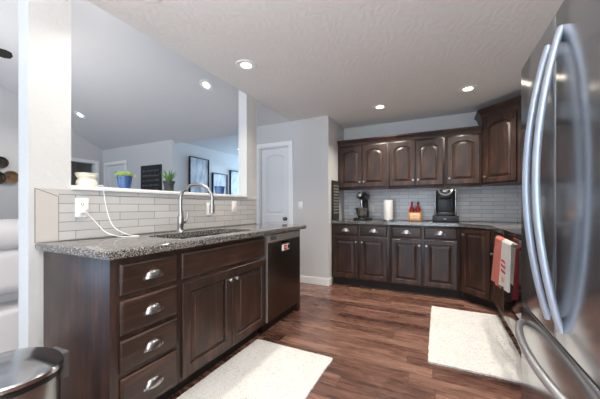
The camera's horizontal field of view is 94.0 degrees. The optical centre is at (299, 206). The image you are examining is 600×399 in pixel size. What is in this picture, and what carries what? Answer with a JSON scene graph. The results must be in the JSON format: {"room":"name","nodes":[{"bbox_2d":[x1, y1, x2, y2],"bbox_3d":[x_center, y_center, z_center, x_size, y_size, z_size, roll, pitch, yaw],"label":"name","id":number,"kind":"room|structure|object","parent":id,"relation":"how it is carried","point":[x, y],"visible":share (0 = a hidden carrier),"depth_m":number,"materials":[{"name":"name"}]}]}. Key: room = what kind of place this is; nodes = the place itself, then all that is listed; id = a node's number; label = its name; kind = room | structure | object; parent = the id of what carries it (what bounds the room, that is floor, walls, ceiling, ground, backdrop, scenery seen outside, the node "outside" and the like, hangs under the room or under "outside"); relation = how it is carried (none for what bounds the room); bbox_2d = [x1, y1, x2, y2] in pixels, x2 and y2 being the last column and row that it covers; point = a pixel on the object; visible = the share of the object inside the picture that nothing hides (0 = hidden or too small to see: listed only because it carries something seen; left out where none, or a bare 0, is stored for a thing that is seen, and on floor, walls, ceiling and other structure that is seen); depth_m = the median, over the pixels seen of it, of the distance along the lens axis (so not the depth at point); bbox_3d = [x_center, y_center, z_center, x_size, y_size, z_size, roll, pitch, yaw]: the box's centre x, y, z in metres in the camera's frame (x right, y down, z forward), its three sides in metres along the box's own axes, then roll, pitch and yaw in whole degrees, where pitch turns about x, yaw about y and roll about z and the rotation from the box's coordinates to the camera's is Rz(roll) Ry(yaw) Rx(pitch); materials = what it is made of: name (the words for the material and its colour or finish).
{"room":"kitchen","nodes":[
{"label":"kitchen","id":0,"kind":"room"},
{"bbox_2d":[18,0,70,348],"bbox_3d":[-1.454,-0.129,1.601,0.115,2.477,0.194,0,0,26],"label":"column","id":1,"kind":"structure","parent":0,"point":[44,26],"depth_m":1.53,"materials":[{"name":"grey paint"}]},
{"bbox_2d":[0,85,102,218],"bbox_3d":[-5.950,-0.990,3.446,0.120,4.200,6.720,0,0,26],"label":"wall","id":2,"kind":"structure","parent":0,"point":[81,148],"depth_m":4.99,"materials":[{"name":"grey paint"}]},
{"bbox_2d":[0,156,17,183],"bbox_3d":[-5.244,-0.748,4.665,0.041,0.725,0.852,0,0,24],"label":"wall decor","id":3,"kind":"object","parent":2,"relation":"attached to","point":[11,177],"visible":0.99,"depth_m":4.90,"materials":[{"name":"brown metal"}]},
{"bbox_2d":[71,157,98,186],"bbox_3d":[-4.792,0.045,5.763,0.128,2.130,1.140,0,0,26],"label":"door frame","id":4,"kind":"structure","parent":2,"relation":"in","point":[95,167],"depth_m":6.18,"materials":[{"name":"white wood"}]},
{"bbox_2d":[71,162,91,184],"bbox_3d":[-5.701,-0.140,6.211,1.880,2.500,2.300,0,0,26],"label":"wall","id":5,"kind":"structure","parent":0,"point":[75,167],"depth_m":7.43,"materials":[{"name":"grey paint"}]},
{"bbox_2d":[103,140,176,190],"bbox_3d":[-3.423,-0.086,5.880,2.260,2.392,0.120,0,0,26],"label":"wall","id":6,"kind":"structure","parent":0,"point":[164,153],"depth_m":5.67,"materials":[{"name":"grey paint"}]},
{"bbox_2d":[104,160,126,186],"bbox_3d":[-4.015,0.060,6.150,0.810,2.100,0.118,0,0,26],"label":"door frame","id":7,"kind":"structure","parent":6,"relation":"in","point":[124,162],"depth_m":6.21,"materials":[{"name":"white"}]},
{"bbox_2d":[108,165,123,187],"bbox_3d":[-4.030,0.096,6.119,0.652,2.009,0.107,0,0,26],"label":"door","id":8,"kind":"structure","parent":7,"relation":"attached to","point":[112,181],"depth_m":6.18,"materials":[{"name":"white paint"}]},
{"bbox_2d":[141,164,161,190],"bbox_3d":[-2.964,-0.440,5.566,0.600,0.780,0.034,0,0,26],"label":"chalkboard sign","id":9,"kind":"object","parent":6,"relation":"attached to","point":[151,178],"visible":0.64,"depth_m":5.54,"materials":[{"name":"black"}]},
{"bbox_2d":[0,0,290,149],"bbox_3d":[-3.812,-2.122,2.325,4.945,1.780,6.800,0,0,26],"label":"ceiling","id":10,"kind":"structure","parent":0,"point":[130,88],"depth_m":4.17,"materials":[{"name":"grey paint"}]},
{"bbox_2d":[0,48,12,58],"bbox_3d":[-3.387,-2.134,2.458,1.193,1.267,1.208,0,0,26],"label":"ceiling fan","id":11,"kind":"object","parent":10,"relation":"hanging from","point":[3,53],"visible":1,"depth_m":2.91,"materials":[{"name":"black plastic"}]},
{"bbox_2d":[74,111,85,118],"bbox_3d":[-4.077,-1.704,5.187,0.191,0.089,0.171,0,0,31],"label":"ceiling light","id":12,"kind":"object","parent":10,"relation":"attached to","point":[77,113],"visible":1,"depth_m":5.18,"materials":[{"name":"white"}]},
{"bbox_2d":[199,79,212,90],"bbox_3d":[-1.295,-1.682,3.865,0.191,0.089,0.171,0,0,31],"label":"ceiling light","id":13,"kind":"object","parent":10,"relation":"attached to","point":[205,84],"visible":1,"depth_m":3.86,"materials":[{"name":"white"}]},
{"bbox_2d":[74,90,256,239],"bbox_3d":[-0.999,-0.129,2.525,0.115,2.477,1.927,0,0,26],"label":"wall","id":14,"kind":"structure","parent":0,"point":[247,104],"depth_m":3.23,"materials":[{"name":"grey paint"}]},
{"bbox_2d":[34,188,58,242],"bbox_3d":[-1.404,0.046,1.553,0.003,0.296,0.108,0,0,26],"label":"trim","id":15,"kind":"structure","parent":14,"relation":"attached to","point":[34,188],"depth_m":1.52,"materials":[{"name":"beige paint"}]},
{"bbox_2d":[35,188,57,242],"bbox_3d":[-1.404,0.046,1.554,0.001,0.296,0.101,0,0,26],"label":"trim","id":16,"kind":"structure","parent":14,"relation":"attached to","point":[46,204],"depth_m":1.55,"materials":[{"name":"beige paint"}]},
{"bbox_2d":[75,198,88,216],"bbox_3d":[-1.326,0.005,1.702,0.008,0.116,0.072,0,0,26],"label":"wall outlet","id":17,"kind":"object","parent":14,"relation":"attached to","point":[80,203],"visible":0.96,"depth_m":1.70,"materials":[{"name":"white plastic"}]},
{"bbox_2d":[79,202,84,206],"bbox_3d":[-1.324,-0.015,1.700,0.001,0.026,0.032,0,0,26],"label":"socket","id":18,"kind":"object","parent":17,"relation":"attached to","point":[81,204],"depth_m":1.70,"materials":[{"name":"white plastic"}]},
{"bbox_2d":[40,188,256,242],"bbox_3d":[-0.977,0.046,2.431,0.008,0.296,2.053,0,0,26],"label":"backsplash","id":19,"kind":"structure","parent":14,"relation":"attached to","point":[130,213],"depth_m":2.06,"materials":[{"name":"tile"}]},
{"bbox_2d":[71,185,247,197],"bbox_3d":[-1.035,-0.115,2.450,0.157,0.026,1.699,0,0,26],"label":"board","id":20,"kind":"object","parent":14,"relation":"on","point":[73,187],"visible":0.63,"depth_m":2.04,"materials":[{"name":"white"}]},
{"bbox_2d":[113,171,135,188],"bbox_3d":[-1.248,-0.191,1.997,0.144,0.124,0.148,0,0,26],"label":"potted succulent","id":21,"kind":"object","parent":20,"relation":"on","point":[124,179],"visible":0.99,"depth_m":1.96,"materials":[{"name":"blue ceramic"}]},
{"bbox_2d":[117,175,132,188],"bbox_3d":[-1.248,-0.174,1.992,0.100,0.092,0.100,0,0,26],"label":"pot","id":22,"kind":"object","parent":20,"relation":"on","point":[124,181],"depth_m":1.96,"materials":[{"name":"blue ceramic"}]},
{"bbox_2d":[160,170,176,190],"bbox_3d":[-1.081,-0.221,2.320,0.148,0.185,0.141,0,0,26],"label":"aloe","id":23,"kind":"object","parent":20,"relation":"on","point":[168,184],"visible":0.96,"depth_m":2.29,"materials":[{"name":"green plant"}]},
{"bbox_2d":[163,181,174,190],"bbox_3d":[-1.086,-0.171,2.319,0.094,0.085,0.094,0,0,26],"label":"pot","id":24,"kind":"object","parent":20,"relation":"on","point":[168,185],"depth_m":2.29,"materials":[{"name":"grey ceramic"}]},
{"bbox_2d":[214,186,224,193],"bbox_3d":[-0.821,-0.173,2.858,0.104,0.089,0.104,0,0,26],"label":"plant pot","id":25,"kind":"object","parent":20,"relation":"on","point":[218,189],"visible":0.9,"depth_m":2.82,"materials":[{"name":"blue ceramic"}]},
{"bbox_2d":[207,203,211,214],"bbox_3d":[-0.857,0.020,2.652,0.008,0.116,0.072,0,0,26],"label":"wall outlet","id":26,"kind":"object","parent":14,"relation":"attached to","point":[208,204],"visible":0.5,"depth_m":2.64,"materials":[{"name":"white plastic"}]},
{"bbox_2d":[232,201,236,211],"bbox_3d":[-0.698,-0.005,2.975,0.009,0.116,0.072,0,0,26],"label":"light switch","id":27,"kind":"object","parent":14,"relation":"attached to","point":[234,203],"visible":1,"depth_m":2.97,"materials":[{"name":"white plastic"}]},
{"bbox_2d":[177,142,238,193],"bbox_3d":[-0.656,-0.086,6.968,1.940,2.392,4.280,0,0,26],"label":"wall","id":28,"kind":"structure","parent":0,"point":[219,162],"depth_m":6.07,"materials":[{"name":"grey paint"}]},
{"bbox_2d":[188,156,208,192],"bbox_3d":[-2.124,-0.485,5.902,0.050,1.090,0.530,0,0,26],"label":"framed picture","id":29,"kind":"object","parent":28,"relation":"attached to","point":[198,168],"visible":0.49,"depth_m":5.88,"materials":[{"name":"black plastic"}]},
{"bbox_2d":[212,172,227,193],"bbox_3d":[-1.847,-0.380,6.463,0.050,0.780,0.480,0,0,26],"label":"framed picture","id":30,"kind":"object","parent":28,"relation":"attached to","point":[218,179],"visible":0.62,"depth_m":6.45,"materials":[{"name":"black plastic"}]},
{"bbox_2d":[229,170,238,194],"bbox_3d":[-1.556,-0.415,7.055,0.050,0.950,0.620,0,0,26],"label":"framed picture","id":31,"kind":"object","parent":28,"relation":"attached to","point":[233,175],"visible":0.29,"depth_m":6.89,"materials":[{"name":"black plastic"}]},
{"bbox_2d":[184,134,238,155],"bbox_3d":[-0.661,-1.312,6.960,1.940,0.060,4.300,0,0,26],"label":"ceiling","id":32,"kind":"structure","parent":0,"point":[226,144],"depth_m":5.66,"materials":[{"name":"grey paint"}]},
{"bbox_2d":[257,116,343,282],"bbox_3d":[0.680,-0.086,6.243,1.540,2.392,4.400,0,0,26],"label":"wall","id":33,"kind":"structure","parent":0,"point":[315,146],"depth_m":4.06,"materials":[{"name":"grey paint"}]},
{"bbox_2d":[257,140,292,224],"bbox_3d":[-0.380,0.060,4.358,0.655,2.100,0.118,0,0,26],"label":"door frame","id":34,"kind":"structure","parent":33,"relation":"in","point":[284,143],"depth_m":4.29,"materials":[{"name":"white wood"}]},
{"bbox_2d":[262,147,287,223],"bbox_3d":[-0.395,0.096,4.327,0.497,2.009,0.107,0,0,26],"label":"door","id":35,"kind":"structure","parent":34,"relation":"attached to","point":[275,160],"depth_m":4.34,"materials":[{"name":"white paint"}]},
{"bbox_2d":[300,276,331,285],"bbox_3d":[0.177,1.060,4.086,0.564,0.100,0.114,0,0,26],"label":"baseboard","id":36,"kind":"structure","parent":33,"relation":"attached to","point":[303,279],"depth_m":4.00,"materials":[{"name":"white wood"}]},
{"bbox_2d":[87,0,563,128],"bbox_3d":[0.027,-1.322,0.841,3.215,0.080,7.573,0,0,26],"label":"ceiling","id":37,"kind":"structure","parent":0,"point":[339,60],"depth_m":2.26,"materials":[{"name":"white paint"}]},
{"bbox_2d":[141,0,160,2],"bbox_3d":[-0.922,-1.277,1.659,0.192,0.010,0.192,0,0,26],"label":"recessed light","id":38,"kind":"object","parent":37,"relation":"in","point":[148,1],"visible":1,"depth_m":1.74,"materials":[{"name":"white"}]},
{"bbox_2d":[235,60,256,70],"bbox_3d":[-0.487,-1.277,2.530,0.192,0.010,0.192,0,0,26],"label":"recessed light","id":39,"kind":"object","parent":37,"relation":"in","point":[247,65],"visible":1,"depth_m":2.52,"materials":[{"name":"white"}]},
{"bbox_2d":[372,104,387,109],"bbox_3d":[1.024,-1.277,3.587,0.192,0.010,0.192,0,0,26],"label":"recessed light","id":40,"kind":"object","parent":37,"relation":"in","point":[379,106],"visible":1,"depth_m":3.57,"materials":[{"name":"white"}]},
{"bbox_2d":[458,85,477,92],"bbox_3d":[1.824,-1.277,3.037,0.192,0.010,0.192,0,0,26],"label":"recessed light","id":41,"kind":"object","parent":37,"relation":"in","point":[469,88],"visible":1,"depth_m":3.02,"materials":[{"name":"white"}]},
{"bbox_2d":[168,282,520,398],"bbox_3d":[-2.319,1.160,4.014,10.290,0.100,11.250,0,0,26],"label":"floor","id":42,"kind":"structure","parent":0,"point":[376,339],"depth_m":2.29,"materials":[{"name":"brown wood"}]},
{"bbox_2d":[0,219,17,352],"bbox_3d":[-2.517,0.600,1.871,0.929,1.020,1.629,0,0,26],"label":"recliner sofa","id":43,"kind":"object","parent":42,"relation":"on","point":[8,227],"visible":0.16,"depth_m":1.94,"materials":[{"name":"grey fabric"}]},
{"bbox_2d":[0,293,17,302],"bbox_3d":[-2.517,0.670,2.177,0.660,0.160,0.560,0,0,26],"label":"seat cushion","id":44,"kind":"object","parent":43,"relation":"on","point":[11,297],"depth_m":2.10,"materials":[{"name":"grey fabric"}]},
{"bbox_2d":[0,219,17,250],"bbox_3d":[-2.140,0.200,1.992,0.340,0.220,0.560,0,0,26],"label":"cushion","id":45,"kind":"object","parent":43,"relation":"on","point":[8,227],"depth_m":1.93,"materials":[{"name":"grey fabric"}]},
{"bbox_2d":[0,346,68,398],"bbox_3d":[-0.996,0.818,0.939,0.313,0.585,0.345,0,0,22],"label":"trash can","id":46,"kind":"object","parent":42,"relation":"on","point":[29,372],"visible":1,"depth_m":0.94,"materials":[{"name":"silver metal"}]},
{"bbox_2d":[43,250,176,398],"bbox_3d":[-1.035,0.672,1.556,0.654,0.876,0.366,0,0,26],"label":"base cabinet","id":47,"kind":"object","parent":42,"relation":"on","point":[116,320],"visible":0.98,"depth_m":1.39,"materials":[{"name":"brown wood"}]},
{"bbox_2d":[169,235,264,396],"bbox_3d":[-0.753,0.672,2.120,0.661,0.876,0.893,0,0,26],"label":"base cabinet","id":48,"kind":"object","parent":42,"relation":"on","point":[221,286],"visible":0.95,"depth_m":1.86,"materials":[{"name":"brown wood"}]},
{"bbox_2d":[35,223,305,259],"bbox_3d":[-0.679,0.214,2.268,0.668,0.038,2.024,0,0,26],"label":"countertop","id":49,"kind":"structure","parent":48,"relation":"on","point":[112,247],"depth_m":1.58,"materials":[{"name":"stone"}]},
{"bbox_2d":[75,172,138,236],"bbox_3d":[-1.232,-0.009,1.769,0.366,0.406,0.163,0,0,-6],"label":"wax warmer","id":50,"kind":"object","parent":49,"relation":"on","point":[84,178],"visible":0.99,"depth_m":1.74,"materials":[{"name":"beige ceramic"}]},
{"bbox_2d":[176,183,214,231],"bbox_3d":[-0.799,0.005,2.167,0.324,0.380,0.087,0,0,12],"label":"faucet","id":51,"kind":"object","parent":49,"relation":"on","point":[180,218],"visible":0.99,"depth_m":2.16,"materials":[{"name":"silver metal"}]},
{"bbox_2d":[175,233,225,238],"bbox_3d":[-0.707,0.322,2.110,0.360,0.176,0.751,0,0,26],"label":"sink","id":52,"kind":"object","parent":49,"relation":"in","point":[217,233],"visible":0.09,"depth_m":2.30,"materials":[{"name":"silver metal"}]},
{"bbox_2d":[176,339,332,398],"bbox_3d":[-0.311,1.104,1.665,0.666,0.012,1.158,0,0,26],"label":"rug","id":53,"kind":"object","parent":42,"relation":"on","point":[264,369],"visible":1,"depth_m":1.82,"materials":[{"name":"white fabric"}]},
{"bbox_2d":[216,230,299,333],"bbox_3d":[-0.408,0.674,2.811,0.608,0.872,0.638,0,0,26],"label":"dishwasher","id":54,"kind":"object","parent":42,"relation":"on","point":[282,268],"visible":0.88,"depth_m":2.61,"materials":[{"name":"black metal"}]},
{"bbox_2d":[282,243,288,250],"bbox_3d":[-0.135,0.383,2.675,0.008,0.055,0.140,0,0,26],"label":"sign","id":55,"kind":"object","parent":54,"relation":"attached to","point":[285,246],"visible":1,"depth_m":2.66,"materials":[{"name":"paper"}]},
{"bbox_2d":[293,229,299,310],"bbox_3d":[-0.277,0.672,3.128,0.595,0.876,0.044,0,0,26],"label":"end panel","id":56,"kind":"object","parent":42,"relation":"on","point":[296,307],"visible":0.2,"depth_m":2.99,"materials":[{"name":"brown wood"}]},
{"bbox_2d":[332,223,389,288],"bbox_3d":[0.939,0.672,4.113,0.803,0.876,0.640,0,0,26],"label":"base cabinet","id":57,"kind":"object","parent":42,"relation":"on","point":[360,252],"visible":0.98,"depth_m":3.86,"materials":[{"name":"brown wood"}]},
{"bbox_2d":[389,225,459,297],"bbox_3d":[1.662,0.672,3.756,0.808,0.876,0.640,0,0,26],"label":"base cabinet","id":58,"kind":"object","parent":42,"relation":"on","point":[422,259],"visible":0.97,"depth_m":3.51,"materials":[{"name":"brown wood"}]},
{"bbox_2d":[428,306,520,382],"bbox_3d":[1.458,1.104,2.414,0.616,0.012,1.247,0,0,26],"label":"rug","id":59,"kind":"object","parent":42,"relation":"on","point":[474,342],"visible":0.92,"depth_m":2.23,"materials":[{"name":"white fabric"}]},
{"bbox_2d":[459,227,497,310],"bbox_3d":[2.372,0.672,3.267,0.896,0.876,0.889,0,0,26],"label":"base cabinet","id":60,"kind":"object","parent":42,"relation":"on","point":[476,244],"visible":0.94,"depth_m":3.12,"materials":[{"name":"brown wood"}]},
{"bbox_2d":[331,219,520,233],"bbox_3d":[1.507,0.214,3.336,2.509,0.038,1.531,0,0,26],"label":"countertop","id":61,"kind":"structure","parent":60,"relation":"on","point":[496,226],"depth_m":3.50,"materials":[{"name":"stone"}]},
{"bbox_2d":[332,180,338,219],"bbox_3d":[0.531,-0.096,4.159,0.023,0.580,0.300,0,0,26],"label":"menu board","id":62,"kind":"object","parent":61,"relation":"on","point":[335,184],"visible":1,"depth_m":4.13,"materials":[{"name":"black plastic"}]},
{"bbox_2d":[353,191,371,220],"bbox_3d":[0.925,-0.017,4.164,0.231,0.423,0.325,0,0,34],"label":"stand mixer","id":63,"kind":"object","parent":61,"relation":"on","point":[362,213],"visible":0.99,"depth_m":4.07,"materials":[{"name":"black plastic"}]},
{"bbox_2d":[353,208,367,217],"bbox_3d":[0.889,0.086,4.122,0.217,0.146,0.184,0,0,26],"label":"bowl","id":64,"kind":"object","parent":63,"relation":"on","point":[361,212],"depth_m":4.06,"materials":[{"name":"silver metal"}]},
{"bbox_2d":[383,198,392,220],"bbox_3d":[1.278,0.034,4.052,0.156,0.322,0.156,0,0,26],"label":"paper towel holder","id":65,"kind":"object","parent":61,"relation":"on","point":[388,204],"visible":0.98,"depth_m":4.00,"materials":[{"name":"white paper"}]},
{"bbox_2d":[408,209,421,220],"bbox_3d":[1.600,0.115,3.891,0.170,0.160,0.125,0,0,26],"label":"wooden caddy","id":66,"kind":"object","parent":61,"relation":"on","point":[412,216],"visible":0.94,"depth_m":3.84,"materials":[{"name":"brown wood"}]},
{"bbox_2d":[409,201,414,211],"bbox_3d":[1.558,0.054,3.897,0.068,0.262,0.068,0,0,26],"label":"bottle","id":67,"kind":"object","parent":66,"relation":"in","point":[411,209],"visible":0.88,"depth_m":3.88,"materials":[{"name":"red glass"}]},
{"bbox_2d":[415,201,420,211],"bbox_3d":[1.628,0.054,3.862,0.068,0.262,0.068,0,0,26],"label":"bottle","id":68,"kind":"object","parent":66,"relation":"in","point":[417,209],"visible":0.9,"depth_m":3.84,"materials":[{"name":"red glass"}]},
{"bbox_2d":[432,215,458,222],"bbox_3d":[1.900,0.153,3.663,0.296,0.082,0.289,0,0,26],"label":"pod drawer","id":69,"kind":"object","parent":61,"relation":"on","point":[435,218],"visible":0.99,"depth_m":3.54,"materials":[{"name":"black plastic"}]},
{"bbox_2d":[434,189,456,215],"bbox_3d":[1.900,-0.061,3.662,0.260,0.345,0.271,0,0,26],"label":"coffee brewer","id":70,"kind":"object","parent":69,"relation":"on","point":[445,200],"visible":1,"depth_m":3.64,"materials":[{"name":"black plastic"}]},
{"bbox_2d":[490,231,507,324],"bbox_3d":[2.145,0.672,2.526,0.647,0.876,0.640,0,0,26],"label":"base cabinet","id":71,"kind":"object","parent":42,"relation":"on","point":[498,294],"visible":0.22,"depth_m":2.65,"materials":[{"name":"brown wood"}]},
{"bbox_2d":[502,229,522,340],"bbox_3d":[1.789,0.649,1.859,0.689,0.922,0.866,0,0,26],"label":"range","id":72,"kind":"object","parent":42,"relation":"on","point":[512,308],"visible":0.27,"depth_m":2.09,"materials":[{"name":"black metal"}]},
{"bbox_2d":[491,236,504,288],"bbox_3d":[1.598,0.430,2.248,0.064,0.388,0.356,0,0,26],"label":"kitchen towel","id":73,"kind":"object","parent":72,"relation":"hanging from","point":[498,239],"visible":0.43,"depth_m":2.22,"materials":[{"name":"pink fabric"}]},
{"bbox_2d":[498,239,516,292],"bbox_3d":[1.463,0.407,1.977,0.068,0.344,0.300,0,0,26],"label":"kitchen towel","id":74,"kind":"object","parent":72,"relation":"hanging from","point":[507,262],"visible":0.8,"depth_m":1.94,"materials":[{"name":"white fabric"}]},
{"bbox_2d":[502,229,520,237],"bbox_3d":[1.812,0.196,1.847,0.637,0.016,0.866,0,0,26],"label":"cooktop","id":75,"kind":"object","parent":72,"relation":"in","point":[515,233],"depth_m":2.14,"materials":[{"name":"black glass"}]},
{"bbox_2d":[512,246,520,300],"bbox_3d":[1.319,0.399,1.680,0.064,0.329,0.060,0,0,26],"label":"kitchen towel","id":76,"kind":"object","parent":72,"relation":"hanging from","point":[516,267],"visible":0.49,"depth_m":1.67,"materials":[{"name":"red fabric"}]},
{"bbox_2d":[515,0,599,398],"bbox_3d":[1.182,0.220,0.805,0.852,1.780,0.910,0,0,26],"label":"refrigerator","id":77,"kind":"object","parent":42,"relation":"on","point":[557,332],"visible":1,"depth_m":0.90,"materials":[{"name":"grey metal"}]},
{"bbox_2d":[344,112,483,221],"bbox_3d":[1.888,-0.086,4.079,2.740,2.392,0.120,0,0,26],"label":"wall","id":78,"kind":"structure","parent":0,"point":[465,119],"depth_m":4.12,"materials":[{"name":"grey paint"}]},
{"bbox_2d":[337,136,387,189],"bbox_3d":[0.976,-0.628,4.253,0.746,0.750,0.355,0,0,26],"label":"upper cabinet","id":79,"kind":"object","parent":78,"relation":"attached to","point":[363,162],"visible":0.94,"depth_m":4.11,"materials":[{"name":"brown wood"}]},
{"bbox_2d":[369,205,373,212],"bbox_3d":[1.120,0.030,4.376,0.072,0.116,0.008,0,0,26],"label":"wall outlet","id":80,"kind":"object","parent":78,"relation":"attached to","point":[371,207],"visible":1,"depth_m":4.38,"materials":[{"name":"white plastic"}]},
{"bbox_2d":[388,129,444,188],"bbox_3d":[1.631,-0.628,3.930,0.713,0.750,0.355,0,0,26],"label":"upper cabinet","id":81,"kind":"object","parent":78,"relation":"attached to","point":[415,160],"visible":1,"depth_m":3.79,"materials":[{"name":"brown wood"}]},
{"bbox_2d":[344,185,520,221],"bbox_3d":[1.851,-0.045,4.025,2.518,0.480,0.008,0,0,26],"label":"backsplash","id":82,"kind":"structure","parent":78,"relation":"attached to","point":[484,203],"depth_m":3.85,"materials":[{"name":"tile"}]},
{"bbox_2d":[445,125,481,187],"bbox_3d":[2.134,-0.628,3.683,0.405,0.750,0.355,0,0,26],"label":"upper cabinet","id":83,"kind":"object","parent":78,"relation":"attached to","point":[463,146],"visible":0.97,"depth_m":3.55,"materials":[{"name":"brown wood"}]},
{"bbox_2d":[474,95,520,185],"bbox_3d":[2.511,-0.738,3.318,0.692,0.925,0.674,0,0,26],"label":"upper cabinet","id":84,"kind":"object","parent":78,"relation":"attached to","point":[500,122],"visible":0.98,"depth_m":3.23,"materials":[{"name":"brown wood"}]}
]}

